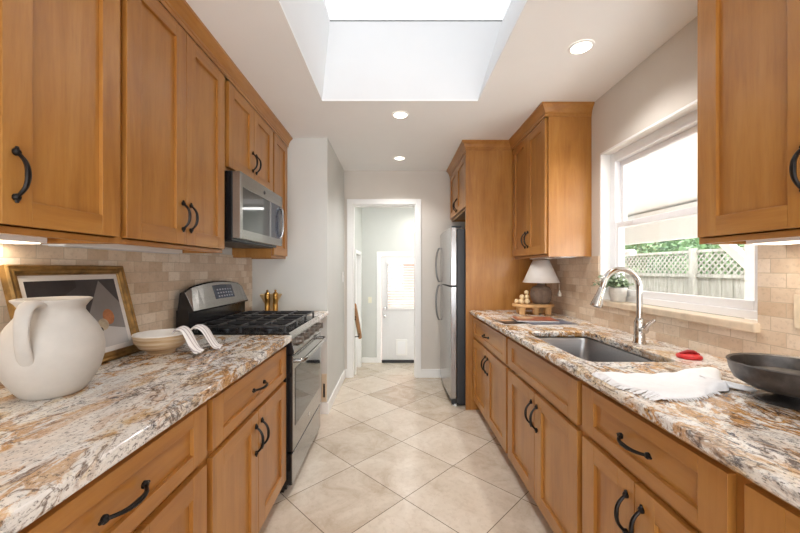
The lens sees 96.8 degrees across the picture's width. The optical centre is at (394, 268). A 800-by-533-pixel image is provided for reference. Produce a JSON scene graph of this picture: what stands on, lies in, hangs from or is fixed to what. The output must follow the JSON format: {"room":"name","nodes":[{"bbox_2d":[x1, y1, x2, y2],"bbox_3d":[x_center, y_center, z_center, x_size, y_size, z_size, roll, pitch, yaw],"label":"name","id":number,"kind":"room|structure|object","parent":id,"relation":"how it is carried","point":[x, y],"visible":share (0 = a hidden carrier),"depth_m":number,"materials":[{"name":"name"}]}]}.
{"room":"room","nodes":[
{"label":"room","id":0,"kind":"room"},
{"bbox_2d":[214,247,231,254],"bbox_3d":[-1.320,0.060,0.170,0.100,2.440,5.939,0,0,0],"label":"wall","id":1,"kind":"structure","parent":0,"point":[228,251],"depth_m":2.68,"materials":[{"name":"beige tile"}]},
{"bbox_2d":[0,0,119,243],"bbox_3d":[-1.088,-0.590,1.037,0.363,1.004,0.398,0,0,0],"label":"upper cabinet","id":2,"kind":"object","parent":1,"relation":"attached to","point":[60,59],"visible":0.99,"depth_m":1.02,"materials":[{"name":"brown wood"}]},
{"bbox_2d":[0,234,46,243],"bbox_3d":[-1.202,-0.094,0.988,0.105,0.024,0.375,0,0,0],"label":"light","id":3,"kind":"object","parent":2,"relation":"attached to","point":[4,238],"visible":0.82,"depth_m":1.10,"materials":[{"name":"white paint"}]},
{"bbox_2d":[0,240,39,243],"bbox_3d":[-1.202,-0.083,0.988,0.081,0.003,0.351,0,0,0],"label":"diffuser","id":4,"kind":"object","parent":3,"relation":"attached to","point":[1,241],"depth_m":1.11,"materials":[{"name":"white plastic"}]},
{"bbox_2d":[0,243,251,384],"bbox_3d":[-1.266,0.136,1.369,0.009,0.488,3.537,0,0,0],"label":"wall tile","id":5,"kind":"structure","parent":1,"relation":"attached to","point":[155,281],"depth_m":1.85,"materials":[{"name":"tile"}]},
{"bbox_2d":[118,0,224,252],"bbox_3d":[-1.088,-0.590,1.611,0.363,1.004,0.749,0,0,0],"label":"upper cabinet","id":6,"kind":"object","parent":1,"relation":"attached to","point":[172,95],"visible":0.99,"depth_m":1.49,"materials":[{"name":"brown wood"}]},
{"bbox_2d":[42,244,181,253],"bbox_3d":[-1.212,-0.094,1.607,0.085,0.024,0.695,0,0,0],"label":"light","id":7,"kind":"object","parent":6,"relation":"attached to","point":[117,247],"visible":0.73,"depth_m":1.53,"materials":[{"name":"white paint"}]},
{"bbox_2d":[225,77,272,190],"bbox_3d":[-1.088,-0.827,2.385,0.363,0.530,0.760,0,0,0],"label":"upper cabinet","id":8,"kind":"object","parent":1,"relation":"attached to","point":[248,138],"visible":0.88,"depth_m":2.29,"materials":[{"name":"brown wood"}]},
{"bbox_2d":[159,0,292,146],"bbox_3d":[-0.924,-1.116,1.583,0.040,0.086,3.106,0,0,0],"label":"crown molding","id":9,"kind":"structure","parent":8,"relation":"attached to","point":[180,10],"depth_m":1.89,"materials":[{"name":"brown wood"}]},
{"bbox_2d":[225,171,283,247],"bbox_3d":[-1.052,-0.358,2.385,0.412,0.400,0.753,0,0,0],"label":"microwave","id":10,"kind":"object","parent":8,"relation":"attached to","point":[254,214],"visible":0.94,"depth_m":2.19,"materials":[{"name":"silver metal"}]},
{"bbox_2d":[232,132,286,258],"bbox_3d":[-1.107,-0.590,2.950,0.324,1.004,0.370,0,0,0],"label":"upper cabinet","id":11,"kind":"object","parent":1,"relation":"attached to","point":[279,148],"visible":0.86,"depth_m":2.92,"materials":[{"name":"brown wood"}]},
{"bbox_2d":[252,138,343,402],"bbox_3d":[-0.984,0.060,3.720,0.772,2.440,1.161,0,0,0],"label":"wall","id":12,"kind":"structure","parent":0,"point":[309,278],"depth_m":3.14,"materials":[{"name":"grey paint"}]},
{"bbox_2d":[320,402,328,413],"bbox_3d":[-0.623,1.230,3.139,0.075,0.100,0.026,0,0,0],"label":"baseboard","id":13,"kind":"structure","parent":12,"relation":"attached to","point":[324,406],"depth_m":3.13,"materials":[{"name":"white paint"}]},
{"bbox_2d":[322,374,326,401],"bbox_3d":[-0.625,1.048,3.131,0.046,0.245,0.014,0,0,0],"label":"air vent","id":14,"kind":"object","parent":12,"relation":"in","point":[324,376],"visible":1,"depth_m":3.13,"materials":[{"name":"beige metal"}]},
{"bbox_2d":[328,370,344,411],"bbox_3d":[-0.592,1.230,3.660,0.013,0.100,1.016,0,0,0],"label":"baseboard","id":15,"kind":"structure","parent":12,"relation":"attached to","point":[340,382],"depth_m":3.55,"materials":[{"name":"white paint"}]},
{"bbox_2d":[355,207,361,363],"bbox_3d":[-0.690,0.170,5.585,0.100,3.280,2.570,0,0,0],"label":"wall","id":16,"kind":"structure","parent":0,"point":[358,210],"depth_m":6.40,"materials":[{"name":"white paint"}]},
{"bbox_2d":[355,249,360,374],"bbox_3d":[-0.682,0.748,6.150,0.116,2.125,0.930,0,0,0],"label":"trim","id":17,"kind":"structure","parent":16,"relation":"attached to","point":[357,257],"depth_m":6.54,"materials":[{"name":"white paint"}]},
{"bbox_2d":[355,303,361,338],"bbox_3d":[-0.556,0.718,4.768,0.166,0.596,0.846,0,0,0],"label":"handrail","id":18,"kind":"object","parent":16,"relation":"attached to","point":[357,322],"visible":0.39,"depth_m":4.76,"materials":[{"name":"brown wood"}]},
{"bbox_2d":[356,363,413,374],"bbox_3d":[0.300,1.860,5.635,3.800,0.100,2.670,0,0,0],"label":"floor","id":19,"kind":"structure","parent":0,"point":[366,368],"depth_m":6.39,"materials":[{"name":"tile"}]},
{"bbox_2d":[362,207,413,356],"bbox_3d":[0.300,0.170,6.920,3.800,3.280,0.100,0,0,0],"label":"wall","id":20,"kind":"structure","parent":0,"point":[384,229],"depth_m":6.87,"materials":[{"name":"grey paint"}]},
{"bbox_2d":[362,357,376,362],"bbox_3d":[-0.497,1.760,6.863,0.285,0.100,0.014,0,0,0],"label":"baseboard","id":21,"kind":"structure","parent":20,"relation":"attached to","point":[364,359],"depth_m":6.86,"materials":[{"name":"white paint"}]},
{"bbox_2d":[377,252,413,362],"bbox_3d":[0.152,0.738,6.861,1.015,2.145,0.018,0,0,0],"label":"trim","id":22,"kind":"structure","parent":20,"relation":"attached to","point":[380,255],"depth_m":6.85,"materials":[{"name":"white paint"}]},
{"bbox_2d":[382,257,413,362],"bbox_3d":[0.152,0.787,6.878,0.815,2.045,0.104,0,0,0],"label":"door","id":23,"kind":"structure","parent":20,"relation":"in","point":[397,320],"depth_m":6.88,"materials":[{"name":"paint"}]},
{"bbox_2d":[344,171,464,369],"bbox_3d":[0.384,0.060,4.243,2.003,2.440,0.110,0,0,0],"label":"wall","id":24,"kind":"structure","parent":0,"point":[432,187],"depth_m":4.19,"materials":[{"name":"beige paint"}]},
{"bbox_2d":[347,199,420,377],"bbox_3d":[-0.129,0.229,4.243,0.871,2.102,0.142,0,0,0],"label":"trim","id":25,"kind":"structure","parent":24,"relation":"attached to","point":[416,203],"depth_m":4.17,"materials":[{"name":"white paint"}]},
{"bbox_2d":[345,369,440,377],"bbox_3d":[0.028,1.230,4.181,1.225,0.100,0.013,0,0,0],"label":"baseboard","id":26,"kind":"structure","parent":24,"relation":"attached to","point":[425,373],"depth_m":4.17,"materials":[{"name":"white paint"}]},
{"bbox_2d":[259,375,553,532],"bbox_3d":[0.000,1.340,0.750,5.200,0.120,7.100,0,0,0],"label":"floor","id":27,"kind":"structure","parent":0,"point":[391,453],"depth_m":2.24,"materials":[{"name":"tile"}]},
{"bbox_2d":[18,403,206,532],"bbox_3d":[-0.912,0.844,0.795,0.692,0.873,0.730,0,0,0],"label":"base cabinet","id":28,"kind":"object","parent":27,"relation":"on","point":[160,486],"visible":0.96,"depth_m":0.89,"materials":[{"name":"brown wood"}]},
{"bbox_2d":[204,347,285,532],"bbox_3d":[-0.912,0.844,1.575,0.692,0.873,0.830,0,0,0],"label":"base cabinet","id":29,"kind":"object","parent":27,"relation":"on","point":[245,460],"visible":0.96,"depth_m":1.48,"materials":[{"name":"brown wood"}]},
{"bbox_2d":[0,335,291,532],"bbox_3d":[-0.919,0.388,0.800,0.682,0.036,2.400,0,0,0],"label":"countertop","id":30,"kind":"structure","parent":29,"relation":"on","point":[50,449],"depth_m":0.89,"materials":[{"name":"stone"}]},
{"bbox_2d":[0,296,105,400],"bbox_3d":[-1.022,0.228,1.062,0.243,0.285,0.243,0,0,21],"label":"ceramic pitcher","id":31,"kind":"object","parent":30,"relation":"on","point":[51,347],"visible":1,"depth_m":0.99,"materials":[{"name":"white ceramic"}]},
{"bbox_2d":[0,264,141,363],"bbox_3d":[-1.194,0.179,1.363,0.120,0.386,0.489,0,0,0],"label":"picture frame","id":32,"kind":"object","parent":30,"relation":"on","point":[111,305],"visible":0.58,"depth_m":1.43,"materials":[{"name":"gold metal"}]},
{"bbox_2d":[23,279,128,346],"bbox_3d":[-1.196,0.179,1.363,0.069,0.273,0.377,0,0,0],"label":"print","id":33,"kind":"object","parent":32,"relation":"attached to","point":[106,305],"depth_m":1.44},
{"bbox_2d":[131,329,185,354],"bbox_3d":[-1.035,0.326,1.575,0.217,0.088,0.217,0,0,0],"label":"serving bowl","id":34,"kind":"object","parent":30,"relation":"on","point":[160,341],"visible":0.88,"depth_m":1.52,"materials":[{"name":"ceramic"}]},
{"bbox_2d":[171,324,222,353],"bbox_3d":[-0.880,0.307,1.603,0.150,0.118,0.198,0,0,14],"label":"napkin","id":35,"kind":"object","parent":30,"relation":"on","point":[186,331],"visible":1,"depth_m":1.54,"materials":[{"name":"fabric"}]},
{"bbox_2d":[176,281,326,492],"bbox_3d":[-0.878,0.680,2.388,0.728,1.200,0.758,0,0,0],"label":"gas range","id":36,"kind":"object","parent":27,"relation":"on","point":[219,306],"visible":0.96,"depth_m":2.21,"materials":[{"name":"silver metal"}]},
{"bbox_2d":[193,316,315,334],"bbox_3d":[-0.885,0.376,2.388,0.560,0.020,0.758,0,0,0],"label":"cooktop","id":37,"kind":"object","parent":36,"relation":"in","point":[303,324],"depth_m":2.11,"materials":[{"name":"black metal"}]},
{"bbox_2d":[435,226,464,405],"bbox_3d":[0.852,0.439,3.695,0.797,1.683,0.780,0,0,0],"label":"refrigerator","id":38,"kind":"object","parent":27,"relation":"on","point":[452,240],"visible":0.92,"depth_m":3.31,"materials":[{"name":"metal"}]},
{"bbox_2d":[473,317,509,452],"bbox_3d":[1.020,0.844,2.730,0.707,0.873,0.984,0,0,0],"label":"base cabinet","id":39,"kind":"object","parent":27,"relation":"on","point":[490,345],"visible":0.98,"depth_m":2.61,"materials":[{"name":"brown wood"}]},
{"bbox_2d":[470,310,799,509],"bbox_3d":[1.025,0.388,1.586,0.700,0.036,3.272,0,0,0],"label":"countertop","id":40,"kind":"structure","parent":39,"relation":"on","point":[756,439],"depth_m":0.95,"materials":[{"name":"stone"}]},
{"bbox_2d":[494,319,526,324],"bbox_3d":[0.795,0.366,2.460,0.152,0.006,0.212,0,0,-6],"label":"magazine","id":41,"kind":"object","parent":40,"relation":"on","point":[503,321],"visible":0.95,"depth_m":2.42,"materials":[{"name":"paper"}]},
{"bbox_2d":[512,303,553,314],"bbox_3d":[1.150,0.329,2.950,0.332,0.082,0.198,0,0,0],"label":"wooden riser","id":42,"kind":"object","parent":40,"relation":"on","point":[520,308],"visible":0.92,"depth_m":2.88,"materials":[{"name":"brown wood"}]},
{"bbox_2d":[514,290,529,303],"bbox_3d":[1.055,0.232,2.925,0.129,0.113,0.082,0,0,0],"label":"bead garland","id":43,"kind":"object","parent":42,"relation":"on","point":[521,300],"visible":1,"depth_m":2.91,"materials":[{"name":"brown wood"}]},
{"bbox_2d":[523,257,573,303],"bbox_3d":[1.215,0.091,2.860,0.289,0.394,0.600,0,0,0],"label":"table lamp","id":44,"kind":"object","parent":42,"relation":"on","point":[540,272],"depth_m":2.88,"materials":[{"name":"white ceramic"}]},
{"bbox_2d":[524,319,576,325],"bbox_3d":[1.030,0.364,2.420,0.302,0.011,0.242,0,0,-3],"label":"magazine","id":45,"kind":"object","parent":40,"relation":"on","point":[561,322],"visible":0.52,"depth_m":2.34,"materials":[{"name":"paper"}]},
{"bbox_2d":[511,316,558,321],"bbox_3d":[0.980,0.353,2.500,0.272,0.010,0.212,0,0,7],"label":"magazine","id":46,"kind":"object","parent":45,"relation":"on","point":[517,318],"visible":1,"depth_m":2.45,"materials":[{"name":"paper"}]},
{"bbox_2d":[537,337,654,361],"bbox_3d":[0.957,0.511,1.768,0.410,0.203,0.729,0,0,0],"label":"sink","id":47,"kind":"object","parent":40,"relation":"in","point":[588,349],"visible":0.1,"depth_m":2.05,"materials":[{"name":"metal"}]},
{"bbox_2d":[590,266,655,343],"bbox_3d":[1.113,0.179,1.754,0.289,0.383,0.101,0,0,0],"label":"kitchen faucet","id":48,"kind":"object","parent":40,"relation":"on","point":[640,329],"visible":1,"depth_m":1.76,"materials":[{"name":"silver metal"}]},
{"bbox_2d":[591,367,756,401],"bbox_3d":[0.902,0.352,1.109,0.452,0.034,0.269,0,0,0],"label":"dish towel","id":49,"kind":"object","parent":40,"relation":"on","point":[691,383],"visible":1,"depth_m":1.11,"materials":[{"name":"white fabric"}]},
{"bbox_2d":[676,350,702,360],"bbox_3d":[1.222,0.353,1.475,0.090,0.034,0.090,0,0,0],"label":"dish scrubber","id":50,"kind":"object","parent":40,"relation":"on","point":[686,354],"visible":1,"depth_m":1.46,"materials":[{"name":"red plastic"}]},
{"bbox_2d":[725,353,799,410],"bbox_3d":[1.105,0.317,0.985,0.276,0.106,0.276,0,0,0],"label":"pedestal bowl","id":51,"kind":"object","parent":40,"relation":"on","point":[777,377],"visible":1,"depth_m":0.98,"materials":[{"name":"black metal"}]},
{"bbox_2d":[465,150,545,409],"bbox_3d":[1.014,0.094,3.239,0.739,2.372,0.026,0,0,0],"label":"end panel","id":52,"kind":"object","parent":27,"relation":"on","point":[494,279],"visible":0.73,"depth_m":3.23,"materials":[{"name":"brown wood"}]},
{"bbox_2d":[508,337,585,532],"bbox_3d":[1.020,0.844,1.797,0.707,0.873,0.882,0,0,0],"label":"base cabinet","id":53,"kind":"object","parent":27,"relation":"on","point":[545,431],"visible":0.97,"depth_m":1.66,"materials":[{"name":"brown wood"}]},
{"bbox_2d":[582,382,744,532],"bbox_3d":[1.020,0.844,1.046,0.707,0.873,0.621,0,0,0],"label":"base cabinet","id":54,"kind":"object","parent":27,"relation":"on","point":[638,476],"visible":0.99,"depth_m":1.01,"materials":[{"name":"brown wood"}]},
{"bbox_2d":[744,478,799,532],"bbox_3d":[1.020,0.844,0.343,0.707,0.873,0.785,0,0,0],"label":"base cabinet","id":55,"kind":"object","parent":27,"relation":"on","point":[764,512],"visible":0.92,"depth_m":0.68,"materials":[{"name":"brown wood"}]},
{"bbox_3d":[-0.964,0.844,2.954,0.589,0.873,0.338,0,0,0],"label":"base cabinet","id":56,"kind":"object","parent":27,"relation":"on","visible":0},
{"bbox_2d":[245,311,328,319],"bbox_3d":[-0.923,0.388,2.955,0.676,0.036,0.361,0,0,0],"label":"countertop","id":57,"kind":"structure","parent":56,"relation":"on","point":[321,314],"depth_m":2.89,"materials":[{"name":"stone"}]},
{"bbox_2d":[264,290,269,314],"bbox_3d":[-1.045,0.270,2.905,0.048,0.201,0.048,0,0,0],"label":"pepper mill","id":58,"kind":"object","parent":57,"relation":"on","point":[267,294],"visible":0.84,"depth_m":2.89,"materials":[{"name":"gold metal"}]},
{"bbox_2d":[259,293,281,310],"bbox_3d":[-1.060,0.292,3.034,0.186,0.155,0.186,0,0,0],"label":"bowl","id":59,"kind":"object","parent":57,"relation":"on","point":[271,294],"visible":0.35,"depth_m":2.99,"materials":[{"name":"metal"}]},
{"bbox_2d":[273,290,277,310],"bbox_3d":[-0.985,0.270,2.925,0.048,0.201,0.048,0,0,0],"label":"pepper mill","id":60,"kind":"object","parent":57,"relation":"on","point":[275,294],"visible":0.79,"depth_m":2.91,"materials":[{"name":"gold metal"}]},
{"bbox_2d":[158,0,696,170],"bbox_3d":[0.000,-1.435,0.750,5.200,0.550,7.100,0,0,0],"label":"ceiling","id":61,"kind":"structure","parent":0,"point":[534,66],"depth_m":2.45,"materials":[{"name":"paint"}]},
{"bbox_2d":[394,156,404,159],"bbox_3d":[0.047,-1.156,3.710,0.128,0.006,0.128,0,0,0],"label":"recessed light","id":62,"kind":"object","parent":61,"relation":"in","point":[396,157],"visible":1,"depth_m":3.70,"materials":[{"name":"white paint"}]},
{"bbox_2d":[392,111,408,118],"bbox_3d":[0.041,-1.156,2.670,0.128,0.006,0.128,0,0,0],"label":"recessed light","id":63,"kind":"object","parent":61,"relation":"in","point":[399,114],"visible":1,"depth_m":2.66,"materials":[{"name":"white paint"}]},
{"bbox_2d":[324,0,510,20],"bbox_3d":[0.145,-1.719,1.255,1.350,0.014,2.550,0,0,0],"label":"skylight","id":64,"kind":"object","parent":61,"relation":"attached to","point":[337,10],"visible":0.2,"depth_m":2.35,"materials":[{"name":"white glass"}]},
{"bbox_2d":[567,39,594,54],"bbox_3d":[0.972,-1.156,1.855,0.128,0.006,0.128,0,0,0],"label":"recessed light","id":65,"kind":"object","parent":61,"relation":"in","point":[582,46],"visible":1,"depth_m":1.85,"materials":[{"name":"white paint"}]},
{"bbox_2d":[574,16,696,299],"bbox_3d":[1.455,0.060,0.750,0.140,2.440,7.100,0,0,0],"label":"wall","id":66,"kind":"structure","parent":0,"point":[665,82],"depth_m":1.97,"materials":[{"name":"beige paint"}]},
{"bbox_2d":[450,154,464,221],"bbox_3d":[0.995,-0.824,3.716,0.778,0.537,0.927,0,0,0],"label":"upper cabinet","id":67,"kind":"object","parent":66,"relation":"attached to","point":[457,179],"visible":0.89,"depth_m":3.66,"materials":[{"name":"brown wood"}]},
{"bbox_2d":[446,102,594,177],"bbox_3d":[0.817,-1.116,3.243,0.436,0.086,1.890,0,0,-24],"label":"crown molding","id":68,"kind":"structure","parent":67,"relation":"attached to","point":[545,109],"depth_m":2.79,"materials":[{"name":"brown wood"}]},
{"bbox_2d":[513,116,591,258],"bbox_3d":[1.203,-0.590,2.861,0.362,1.004,0.722,0,0,0],"label":"upper cabinet","id":69,"kind":"object","parent":66,"relation":"attached to","point":[552,165],"visible":1,"depth_m":2.50,"materials":[{"name":"brown wood"}]},
{"bbox_2d":[546,244,799,358],"bbox_3d":[1.381,0.136,1.413,0.009,0.488,3.625,0,0,0],"label":"wall tile","id":70,"kind":"structure","parent":66,"relation":"attached to","point":[778,265],"depth_m":1.51,"materials":[{"name":"tile"}]},
{"bbox_2d":[794,295,799,328],"bbox_3d":[1.371,0.145,1.185,0.008,0.115,0.070,0,0,0],"label":"wall outlet","id":71,"kind":"object","parent":70,"relation":"attached to","point":[796,297],"visible":1,"depth_m":1.21,"materials":[{"name":"beige plastic"}]},
{"bbox_2d":[600,99,757,322],"bbox_3d":[1.453,-0.287,1.875,0.134,0.985,1.055,0,0,0],"label":"trim","id":72,"kind":"structure","parent":66,"relation":"attached to","point":[605,157],"depth_m":2.39,"materials":[{"name":"white paint"}]},
{"bbox_2d":[603,299,759,332],"bbox_3d":[1.401,0.224,1.875,0.100,0.036,1.077,0,0,0],"label":"window sill","id":73,"kind":"structure","parent":66,"relation":"attached to","point":[747,325],"depth_m":1.61,"materials":[{"name":"stone"}]},
{"bbox_2d":[591,272,633,301],"bbox_3d":[1.365,0.113,2.245,0.209,0.184,0.286,0,0,-16],"label":"potted plant","id":74,"kind":"object","parent":73,"relation":"on","point":[618,288],"visible":0.93,"depth_m":2.20,"materials":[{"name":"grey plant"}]},
{"bbox_2d":[611,110,756,319],"bbox_3d":[1.481,-0.282,1.875,0.068,0.972,1.031,0,0,0],"label":"window","id":75,"kind":"structure","parent":66,"relation":"in","point":[685,127],"depth_m":1.98,"materials":[{"name":"white plastic"}]},
{"bbox_2d":[697,0,799,243],"bbox_3d":[1.203,-0.590,1.067,0.362,1.004,0.390,0,0,0],"label":"upper cabinet","id":76,"kind":"object","parent":66,"relation":"attached to","point":[748,51],"visible":1,"depth_m":1.08,"materials":[{"name":"brown wood"}]},
{"bbox_2d":[746,236,799,244],"bbox_3d":[1.260,-0.094,1.058,0.120,0.024,0.315,0,0,0],"label":"light","id":77,"kind":"object","parent":76,"relation":"attached to","point":[788,240],"visible":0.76,"depth_m":1.14,"materials":[{"name":"white paint"}]},
{"bbox_2d":[753,241,799,244],"bbox_3d":[1.260,-0.083,1.058,0.096,0.003,0.291,0,0,0],"label":"diffuser","id":78,"kind":"object","parent":77,"relation":"attached to","point":[754,242],"depth_m":1.14,"materials":[{"name":"white plastic"}]},
{"label":"outside","id":79,"kind":"structure","parent":0,"visible":0},
{"bbox_3d":[7.765,1.910,5.000,12.470,0.100,26.000,0,0,0],"label":"ground","id":80,"kind":"structure","parent":79,"visible":0},
{"bbox_2d":[386,260,413,308],"bbox_3d":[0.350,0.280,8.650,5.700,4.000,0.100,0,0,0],"label":"window blind","id":81,"kind":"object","parent":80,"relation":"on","point":[388,264],"depth_m":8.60,"materials":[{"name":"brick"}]},
{"bbox_2d":[624,239,738,276],"bbox_3d":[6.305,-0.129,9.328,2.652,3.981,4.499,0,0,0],"label":"tree","id":82,"kind":"object","parent":80,"relation":"on","point":[668,243],"visible":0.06,"depth_m":8.44,"materials":[{"name":"green plant"}]},
{"bbox_2d":[624,247,743,318],"bbox_3d":[4.050,0.790,5.804,0.100,2.140,7.808,0,0,0],"label":"fence","id":83,"kind":"object","parent":80,"relation":"on","point":[722,285],"visible":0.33,"depth_m":4.81,"materials":[{"name":"white wood"}]},
{"bbox_2d":[624,202,754,319],"bbox_3d":[3.050,0.594,2.755,0.100,2.532,7.510,0,0,0],"label":"frame","id":84,"kind":"object","parent":80,"relation":"on","point":[686,227],"visible":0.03,"depth_m":3.73,"materials":[{"name":"white paint"}]},
{"bbox_2d":[624,249,635,256],"bbox_3d":[3.156,-0.371,4.996,0.098,0.408,0.592,0,0,0],"label":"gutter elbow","id":85,"kind":"object","parent":84,"relation":"attached to","point":[630,252],"visible":0.34,"depth_m":4.71,"materials":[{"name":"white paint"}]},
{"bbox_2d":[661,238,740,277],"bbox_3d":[5.803,0.057,5.622,2.001,3.610,2.971,0,0,0],"label":"tree","id":86,"kind":"object","parent":80,"relation":"on","point":[687,242],"visible":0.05,"depth_m":6.27,"materials":[{"name":"green plant"}]},
{"bbox_2d":[698,244,743,278],"bbox_3d":[4.645,0.533,4.310,1.007,2.658,1.871,0,0,0],"label":"shrub","id":87,"kind":"object","parent":80,"relation":"on","point":[741,245],"visible":0.04,"depth_m":4.78,"materials":[{"name":"green plant"}]},
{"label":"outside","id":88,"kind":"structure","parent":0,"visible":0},
{"bbox_2d":[627,135,696,216],"bbox_3d":[2.415,-0.900,2.750,1.770,0.560,7.500,0,0,0],"label":"sky","id":89,"kind":"structure","parent":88,"point":[666,178],"depth_m":3.35,"materials":[{"name":"white"}]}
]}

